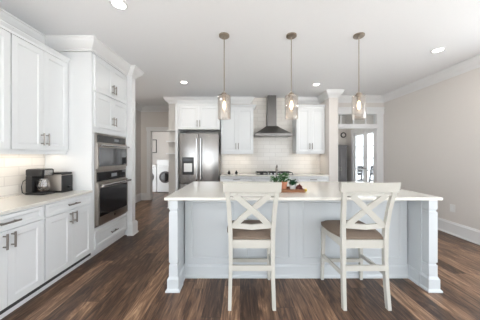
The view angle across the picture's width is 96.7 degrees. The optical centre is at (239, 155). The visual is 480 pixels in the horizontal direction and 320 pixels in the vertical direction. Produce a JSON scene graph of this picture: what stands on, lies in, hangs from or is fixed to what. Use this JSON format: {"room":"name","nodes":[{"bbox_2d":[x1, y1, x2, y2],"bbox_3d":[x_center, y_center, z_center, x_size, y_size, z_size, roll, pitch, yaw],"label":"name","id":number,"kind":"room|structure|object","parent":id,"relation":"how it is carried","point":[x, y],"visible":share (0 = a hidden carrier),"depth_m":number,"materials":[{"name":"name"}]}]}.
{"room":"kitchen","nodes":[
{"label":"kitchen","id":0,"kind":"room"},
{"bbox_2d":[0,154,44,197],"bbox_3d":[-2.643,-0.080,0.550,0.148,2.900,6.300,0,0,0],"label":"wall","id":1,"kind":"structure","parent":0,"point":[13,167],"depth_m":2.44,"materials":[{"name":"white tile"}]},
{"bbox_2d":[0,19,13,153],"bbox_3d":[-2.392,-0.647,1.762,0.349,1.255,0.690,0,0,0],"label":"upper cabinet","id":2,"kind":"object","parent":1,"relation":"attached to","point":[6,29],"visible":1,"depth_m":2.06,"materials":[{"name":"white paint"}]},
{"bbox_2d":[9,27,69,153],"bbox_3d":[-2.392,-0.647,2.458,0.349,1.255,0.700,0,0,0],"label":"upper cabinet","id":3,"kind":"object","parent":1,"relation":"attached to","point":[39,73],"visible":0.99,"depth_m":2.39,"materials":[{"name":"white paint"}]},
{"bbox_2d":[0,7,168,111],"bbox_3d":[-1.295,-1.452,2.025,3.590,0.155,9.250,0,0,0],"label":"crown molding","id":4,"kind":"structure","parent":1,"relation":"attached to","point":[59,43],"depth_m":2.78,"materials":[{"name":"white paint"}]},
{"bbox_2d":[115,68,134,234],"bbox_3d":[-2.551,-0.080,3.760,1.352,2.900,0.120,0,0,0],"label":"wall","id":5,"kind":"structure","parent":0,"point":[130,80],"depth_m":3.70,"materials":[{"name":"white paint"}]},
{"bbox_2d":[127,193,146,235],"bbox_3d":[-2.462,1.260,5.154,1.257,0.220,2.992,0,0,0],"label":"baseboard","id":6,"kind":"structure","parent":5,"relation":"attached to","point":[132,227],"depth_m":3.77,"materials":[{"name":"white paint"}]},
{"bbox_2d":[135,109,140,194],"bbox_3d":[-3.160,-0.080,5.235,0.140,2.900,2.830,0,0,0],"label":"wall","id":7,"kind":"structure","parent":0,"point":[137,113],"depth_m":6.43,"materials":[{"name":"beige paint"}]},
{"bbox_2d":[141,112,168,192],"bbox_3d":[-0.550,-0.080,6.710,5.360,2.900,0.120,0,0,0],"label":"wall","id":8,"kind":"structure","parent":0,"point":[148,119],"depth_m":6.65,"materials":[{"name":"beige paint"}]},
{"bbox_2d":[146,127,168,199],"bbox_3d":[-2.350,0.235,6.707,1.140,2.270,0.165,0,0,0],"label":"trim","id":9,"kind":"structure","parent":8,"relation":"attached to","point":[149,130],"depth_m":6.63,"materials":[{"name":"white paint"}]},
{"bbox_2d":[152,131,168,164],"bbox_3d":[-2.450,-0.080,7.910,3.900,2.900,2.280,0,0,0],"label":"wall","id":10,"kind":"structure","parent":0,"point":[161,137],"depth_m":8.95,"materials":[{"name":"beige paint"}]},
{"bbox_2d":[152,140,156,152],"bbox_3d":[-3.620,-0.410,8.938,0.260,0.560,0.023,0,0,0],"label":"picture frame","id":11,"kind":"object","parent":10,"relation":"attached to","point":[154,142],"visible":0.64,"depth_m":8.93,"materials":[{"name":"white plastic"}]},
{"bbox_2d":[0,0,479,105],"bbox_3d":[-0.370,-1.580,3.300,8.460,0.100,11.800,0,0,0],"label":"ceiling","id":12,"kind":"structure","parent":0,"point":[172,42],"depth_m":2.80,"materials":[{"name":"paint"}]},
{"bbox_2d":[109,0,127,9],"bbox_3d":[-1.220,-1.526,2.150,0.168,0.008,0.168,0,0,0],"label":"recessed light","id":13,"kind":"object","parent":12,"relation":"in","point":[118,4],"visible":1,"depth_m":2.15,"materials":[{"name":"white paint"}]},
{"bbox_2d":[219,32,230,119],"bbox_3d":[-0.200,-1.000,2.700,0.164,1.060,0.164,0,0,0],"label":"pendant light","id":14,"kind":"object","parent":12,"relation":"hanging from","point":[223,35],"visible":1,"depth_m":2.69,"materials":[{"name":"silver metal"}]},
{"bbox_2d":[285,32,296,119],"bbox_3d":[0.650,-1.000,2.700,0.164,1.060,0.164,0,0,0],"label":"pendant light","id":15,"kind":"object","parent":12,"relation":"hanging from","point":[291,35],"visible":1,"depth_m":2.69,"materials":[{"name":"silver metal"}]},
{"bbox_2d":[353,32,364,108],"bbox_3d":[1.505,-1.000,2.700,0.164,1.060,0.164,0,0,0],"label":"pendant light","id":16,"kind":"object","parent":12,"relation":"hanging from","point":[357,36],"visible":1,"depth_m":2.69,"materials":[{"name":"silver metal"}]},
{"bbox_2d":[430,47,445,52],"bbox_3d":[2.860,-1.526,3.080,0.168,0.008,0.168,0,0,0],"label":"recessed light","id":17,"kind":"object","parent":12,"relation":"in","point":[440,49],"visible":1,"depth_m":3.08,"materials":[{"name":"white"}]},
{"bbox_2d":[1,192,479,319],"bbox_3d":[-0.370,1.420,3.300,8.460,0.100,11.800,0,0,0],"label":"floor","id":18,"kind":"structure","parent":0,"point":[126,280],"depth_m":2.11,"materials":[{"name":"brown wood"}]},
{"bbox_2d":[0,205,43,319],"bbox_3d":[-2.229,0.925,1.780,0.663,0.889,0.678,0,0,0],"label":"base cabinet","id":19,"kind":"object","parent":18,"relation":"on","point":[22,231],"visible":1,"depth_m":1.90,"materials":[{"name":"white paint"}]},
{"bbox_2d":[0,190,92,214],"bbox_3d":[-2.252,0.465,2.119,0.631,0.030,1.378,0,0,0],"label":"countertop","id":20,"kind":"structure","parent":19,"relation":"on","point":[10,204],"depth_m":2.21,"materials":[{"name":"beige stone"}]},
{"bbox_2d":[21,168,55,194],"bbox_3d":[-2.375,0.300,2.509,0.260,0.300,0.192,0,0,0],"label":"coffee maker","id":21,"kind":"object","parent":20,"relation":"on","point":[34,178],"visible":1,"depth_m":2.46,"materials":[{"name":"black plastic"}]},
{"bbox_2d":[44,172,72,192],"bbox_3d":[-2.295,0.327,2.705,0.300,0.247,0.170,0,0,0],"label":"toaster","id":22,"kind":"object","parent":20,"relation":"on","point":[60,182],"visible":0.73,"depth_m":2.62,"materials":[{"name":"metal"}]},
{"bbox_2d":[38,193,91,293],"bbox_3d":[-2.229,0.925,2.465,0.663,0.889,0.686,0,0,0],"label":"base cabinet","id":23,"kind":"object","parent":18,"relation":"on","point":[67,222],"visible":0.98,"depth_m":2.40,"materials":[{"name":"white paint"}]},
{"bbox_2d":[45,52,126,259],"bbox_3d":[-2.230,0.000,3.254,0.675,2.740,0.888,0,0,0],"label":"tall cabinet","id":24,"kind":"object","parent":18,"relation":"on","point":[97,91],"visible":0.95,"depth_m":2.81,"materials":[{"name":"white paint"}]},
{"bbox_2d":[94,133,129,171],"bbox_3d":[-2.120,-0.050,3.254,0.510,0.520,0.764,0,0,0],"label":"microwave","id":25,"kind":"object","parent":24,"relation":"in","point":[110,152],"visible":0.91,"depth_m":3.13,"materials":[{"name":"metal"}]},
{"bbox_2d":[94,169,130,227],"bbox_3d":[-2.171,0.593,3.254,0.668,0.755,0.764,0,0,0],"label":"wall oven","id":26,"kind":"object","parent":24,"relation":"in","point":[110,186],"visible":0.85,"depth_m":3.14,"materials":[{"name":"metal"}]},
{"bbox_2d":[152,165,156,191],"bbox_3d":[-3.450,0.860,8.303,0.620,1.020,0.695,0,0,0],"label":"washing machine","id":27,"kind":"object","parent":18,"relation":"on","point":[154,167],"visible":0.24,"depth_m":8.00,"materials":[{"name":"white metal"}]},
{"bbox_2d":[157,165,168,191],"bbox_3d":[-2.800,0.860,8.303,0.620,1.020,0.695,0,0,0],"label":"washing machine","id":28,"kind":"object","parent":18,"relation":"on","point":[162,170],"visible":0.59,"depth_m":8.00,"materials":[{"name":"white metal"}]},
{"bbox_2d":[157,160,168,164],"bbox_3d":[-2.850,0.249,8.300,0.640,0.200,0.300,0,0,0],"label":"laundry basket","id":29,"kind":"object","parent":28,"relation":"on","point":[159,162],"visible":0.57,"depth_m":8.15,"materials":[{"name":"white plastic"}]},
{"bbox_2d":[175,104,184,190],"bbox_3d":[-1.488,0.070,5.310,0.065,2.600,0.620,0,0,0],"label":"panel","id":30,"kind":"object","parent":18,"relation":"on","point":[177,131],"visible":0.29,"depth_m":5.00,"materials":[{"name":"white paint"}]},
{"bbox_2d":[179,133,220,188],"bbox_3d":[-0.963,0.420,5.256,0.915,1.900,0.667,0,0,0],"label":"refrigerator","id":31,"kind":"object","parent":18,"relation":"on","point":[199,153],"visible":0.61,"depth_m":4.99,"materials":[{"name":"metal"}]},
{"bbox_2d":[220,176,253,181],"bbox_3d":[-0.078,0.925,5.294,0.798,0.889,0.633,0,0,0],"label":"base cabinet","id":32,"kind":"object","parent":18,"relation":"on","point":[222,178],"visible":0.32,"depth_m":5.03,"materials":[{"name":"white paint"}]},
{"bbox_2d":[220,173,328,175],"bbox_3d":[0.810,0.465,5.311,2.576,0.030,0.601,0,0,0],"label":"countertop","id":33,"kind":"structure","parent":32,"relation":"on","point":[221,174],"depth_m":5.19,"materials":[{"name":"beige stone"}]},
{"bbox_2d":[255,171,293,174],"bbox_3d":[0.830,0.420,5.285,0.900,0.060,0.450,0,0,0],"label":"gas cooktop","id":34,"kind":"object","parent":33,"relation":"in","point":[257,172],"visible":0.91,"depth_m":5.09,"materials":[{"name":"black metal"}]},
{"bbox_2d":[223,182,281,310],"bbox_3d":[0.106,0.800,2.109,0.504,1.145,0.612,0,0,0],"label":"counter stool","id":35,"kind":"object","parent":18,"relation":"on","point":[242,233],"visible":1,"depth_m":1.91,"materials":[{"name":"paint"}]},
{"bbox_2d":[254,176,296,181],"bbox_3d":[0.833,0.925,5.294,1.018,0.889,0.633,0,0,0],"label":"base cabinet","id":36,"kind":"object","parent":18,"relation":"on","point":[256,178],"visible":0.12,"depth_m":5.03,"materials":[{"name":"white paint"}]},
{"bbox_2d":[165,200,442,292],"bbox_3d":[0.641,0.909,2.792,2.778,0.922,1.317,0,0,0],"label":"kitchen island","id":37,"kind":"object","parent":18,"relation":"on","point":[198,234],"visible":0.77,"depth_m":2.42,"materials":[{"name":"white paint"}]},
{"bbox_2d":[164,182,442,199],"bbox_3d":[0.637,0.432,2.815,2.799,0.030,1.350,0,0,0],"label":"island countertop","id":38,"kind":"structure","parent":37,"relation":"on","point":[194,190],"depth_m":2.31,"materials":[{"name":"beige stone"}]},
{"bbox_2d":[270,176,278,181],"bbox_3d":[0.461,0.339,2.839,0.147,0.156,0.127,0,0,0],"label":"potted plant","id":39,"kind":"object","parent":38,"relation":"on","point":[273,178],"visible":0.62,"depth_m":2.83,"materials":[{"name":"green plant"}]},
{"bbox_2d":[281,186,304,191],"bbox_3d":[0.602,0.400,2.560,0.276,0.035,0.240,0,0,0],"label":"wooden tray","id":40,"kind":"object","parent":38,"relation":"on","point":[288,189],"visible":0.63,"depth_m":2.44,"materials":[{"name":"brown wood"}]},
{"bbox_2d":[276,172,290,188],"bbox_3d":[0.525,0.300,2.576,0.180,0.210,0.168,0,0,0],"label":"potted plant","id":41,"kind":"object","parent":40,"relation":"on","point":[284,182],"visible":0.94,"depth_m":2.56,"materials":[{"name":"green plant"}]},
{"bbox_2d":[289,179,296,188],"bbox_3d":[0.645,0.340,2.593,0.121,0.131,0.122,0,0,-28],"label":"potted plant","id":42,"kind":"object","parent":40,"relation":"on","point":[292,183],"visible":0.96,"depth_m":2.57,"materials":[{"name":"green plant"}]},
{"bbox_2d":[297,176,328,181],"bbox_3d":[1.720,0.925,5.294,0.751,0.889,0.633,0,0,0],"label":"base cabinet","id":43,"kind":"object","parent":18,"relation":"on","point":[299,178],"visible":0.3,"depth_m":5.03,"materials":[{"name":"white paint"}]},
{"bbox_2d":[338,145,347,181],"bbox_3d":[3.270,0.500,7.200,0.540,1.740,0.480,0,0,0],"label":"tall cabinet","id":44,"kind":"object","parent":18,"relation":"on","point":[342,149],"visible":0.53,"depth_m":7.01,"materials":[{"name":"grey paint"}]},
{"bbox_2d":[320,182,400,310],"bbox_3d":[1.128,0.800,2.109,0.504,1.145,0.612,0,0,0],"label":"counter stool","id":45,"kind":"object","parent":18,"relation":"on","point":[351,233],"visible":1,"depth_m":1.92,"materials":[{"name":"paint"}]},
{"bbox_2d":[169,98,319,194],"bbox_3d":[0.185,-0.080,5.686,4.130,2.900,0.148,0,0,0],"label":"wall","id":46,"kind":"structure","parent":0,"point":[268,152],"depth_m":5.61,"materials":[{"name":"white paint"}]},
{"bbox_2d":[177,101,220,131],"bbox_3d":[-0.968,-0.956,5.282,0.970,0.659,0.667,0,0,0],"label":"upper cabinet","id":47,"kind":"object","parent":46,"relation":"attached to","point":[193,116],"visible":0.99,"depth_m":5.01,"materials":[{"name":"white paint"}]},
{"bbox_2d":[163,97,253,103],"bbox_3d":[-0.810,-1.452,5.635,2.360,0.155,0.250,0,0,0],"label":"crown molding","id":48,"kind":"structure","parent":46,"relation":"attached to","point":[170,100],"depth_m":5.54,"materials":[{"name":"white paint"}]},
{"bbox_2d":[221,105,255,153],"bbox_3d":[-0.036,-0.650,5.402,0.867,1.200,0.417,0,0,0],"label":"upper cabinet","id":49,"kind":"object","parent":46,"relation":"attached to","point":[236,132],"visible":1,"depth_m":5.25,"materials":[{"name":"white paint"}]},
{"bbox_2d":[222,98,319,172],"bbox_3d":[0.810,-0.540,5.616,2.580,1.980,0.008,0,0,0],"label":"tile backsplash","id":50,"kind":"structure","parent":46,"relation":"attached to","point":[268,152],"depth_m":5.61,"materials":[{"name":"white tile"}]},
{"bbox_2d":[254,95,291,136],"bbox_3d":[0.805,-1.010,5.359,0.890,1.039,0.504,0,0,0],"label":"range hood","id":51,"kind":"object","parent":46,"relation":"attached to","point":[271,129],"visible":1,"depth_m":5.36,"materials":[{"name":"metal"}]},
{"bbox_2d":[291,105,325,153],"bbox_3d":[1.704,-0.650,5.402,0.772,1.200,0.417,0,0,0],"label":"upper cabinet","id":52,"kind":"object","parent":46,"relation":"attached to","point":[309,124],"visible":0.98,"depth_m":5.25,"materials":[{"name":"white paint"}]},
{"bbox_2d":[338,103,383,182],"bbox_3d":[2.980,-0.080,5.560,1.460,2.900,0.120,0,0,0],"label":"doorway","id":53,"kind":"structure","parent":46,"relation":"in","point":[339,104],"depth_m":5.50,"materials":[{"name":"beige paint"}]},
{"bbox_2d":[320,98,337,181],"bbox_3d":[2.205,-0.080,5.320,0.210,2.900,0.600,0,0,0],"label":"wall pillar","id":54,"kind":"structure","parent":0,"point":[329,160],"depth_m":5.02,"materials":[{"name":"beige paint"}]},
{"bbox_2d":[338,115,345,144],"bbox_3d":[2.990,-0.080,6.665,1.720,2.900,1.810,0,0,0],"label":"wall","id":55,"kind":"structure","parent":0,"point":[341,141],"depth_m":7.45,"materials":[{"name":"beige paint"}]},
{"bbox_2d":[346,67,479,229],"bbox_3d":[3.780,-0.080,2.425,0.140,2.900,10.050,0,0,0],"label":"wall","id":56,"kind":"structure","parent":0,"point":[432,132],"depth_m":3.99,"materials":[{"name":"beige paint"}]},
{"bbox_2d":[354,131,364,181],"bbox_3d":[3.712,0.310,6.675,0.125,2.120,0.610,0,0,0],"label":"door","id":57,"kind":"structure","parent":56,"relation":"in","point":[362,132],"depth_m":6.85,"materials":[{"name":"white paint"}]},
{"bbox_2d":[338,107,384,182],"bbox_3d":[3.022,0.060,5.543,1.365,2.620,0.185,0,0,0],"label":"door frame","id":58,"kind":"structure","parent":56,"relation":"attached to","point":[377,112],"depth_m":5.48,"materials":[{"name":"white paint"}]},
{"bbox_2d":[351,129,371,181],"bbox_3d":[3.765,0.250,6.370,0.160,2.240,1.460,0,0,0],"label":"trim","id":59,"kind":"structure","parent":56,"relation":"attached to","point":[353,131],"depth_m":7.00,"materials":[{"name":"white paint"}]},
{"bbox_2d":[363,129,372,182],"bbox_3d":[3.712,0.310,6.045,0.125,2.120,0.610,0,0,0],"label":"door","id":60,"kind":"structure","parent":56,"relation":"in","point":[367,132],"depth_m":6.26,"materials":[{"name":"white paint"}]},
{"bbox_2d":[292,54,479,103],"bbox_3d":[2.510,-1.452,1.515,2.400,0.155,8.230,0,0,0],"label":"crown molding","id":61,"kind":"structure","parent":56,"relation":"attached to","point":[472,63],"depth_m":4.81,"materials":[{"name":"white paint"}]},
{"bbox_2d":[450,204,454,211],"bbox_3d":[3.705,0.910,3.720,0.009,0.130,0.090,0,0,0],"label":"outlet","id":62,"kind":"object","parent":56,"relation":"attached to","point":[452,207],"visible":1,"depth_m":3.72,"materials":[{"name":"white plastic"}]},
{"bbox_2d":[438,218,479,244],"bbox_3d":[3.695,1.260,1.450,0.030,0.220,8.100,0,0,0],"label":"baseboard","id":63,"kind":"structure","parent":56,"relation":"attached to","point":[470,234],"depth_m":3.58,"materials":[{"name":"white paint"}]},
{"label":"outside","id":64,"kind":"structure","parent":0,"visible":0},
{"bbox_3d":[0.000,1.440,-1.000,28.000,0.100,26.000,0,0,0],"label":"patio","id":65,"kind":"object","parent":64,"visible":0},
{"bbox_2d":[357,166,362,181],"bbox_3d":[4.275,0.878,8.032,0.430,1.026,0.497,0,0,-25],"label":"dining chair","id":66,"kind":"object","parent":65,"relation":"on","point":[359,172],"visible":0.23,"depth_m":7.86,"materials":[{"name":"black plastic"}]},
{"bbox_2d":[358,166,372,181],"bbox_3d":[4.929,0.878,8.224,0.430,1.026,0.497,0,0,-30],"label":"dining chair","id":67,"kind":"object","parent":65,"relation":"on","point":[371,167],"visible":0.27,"depth_m":7.97,"materials":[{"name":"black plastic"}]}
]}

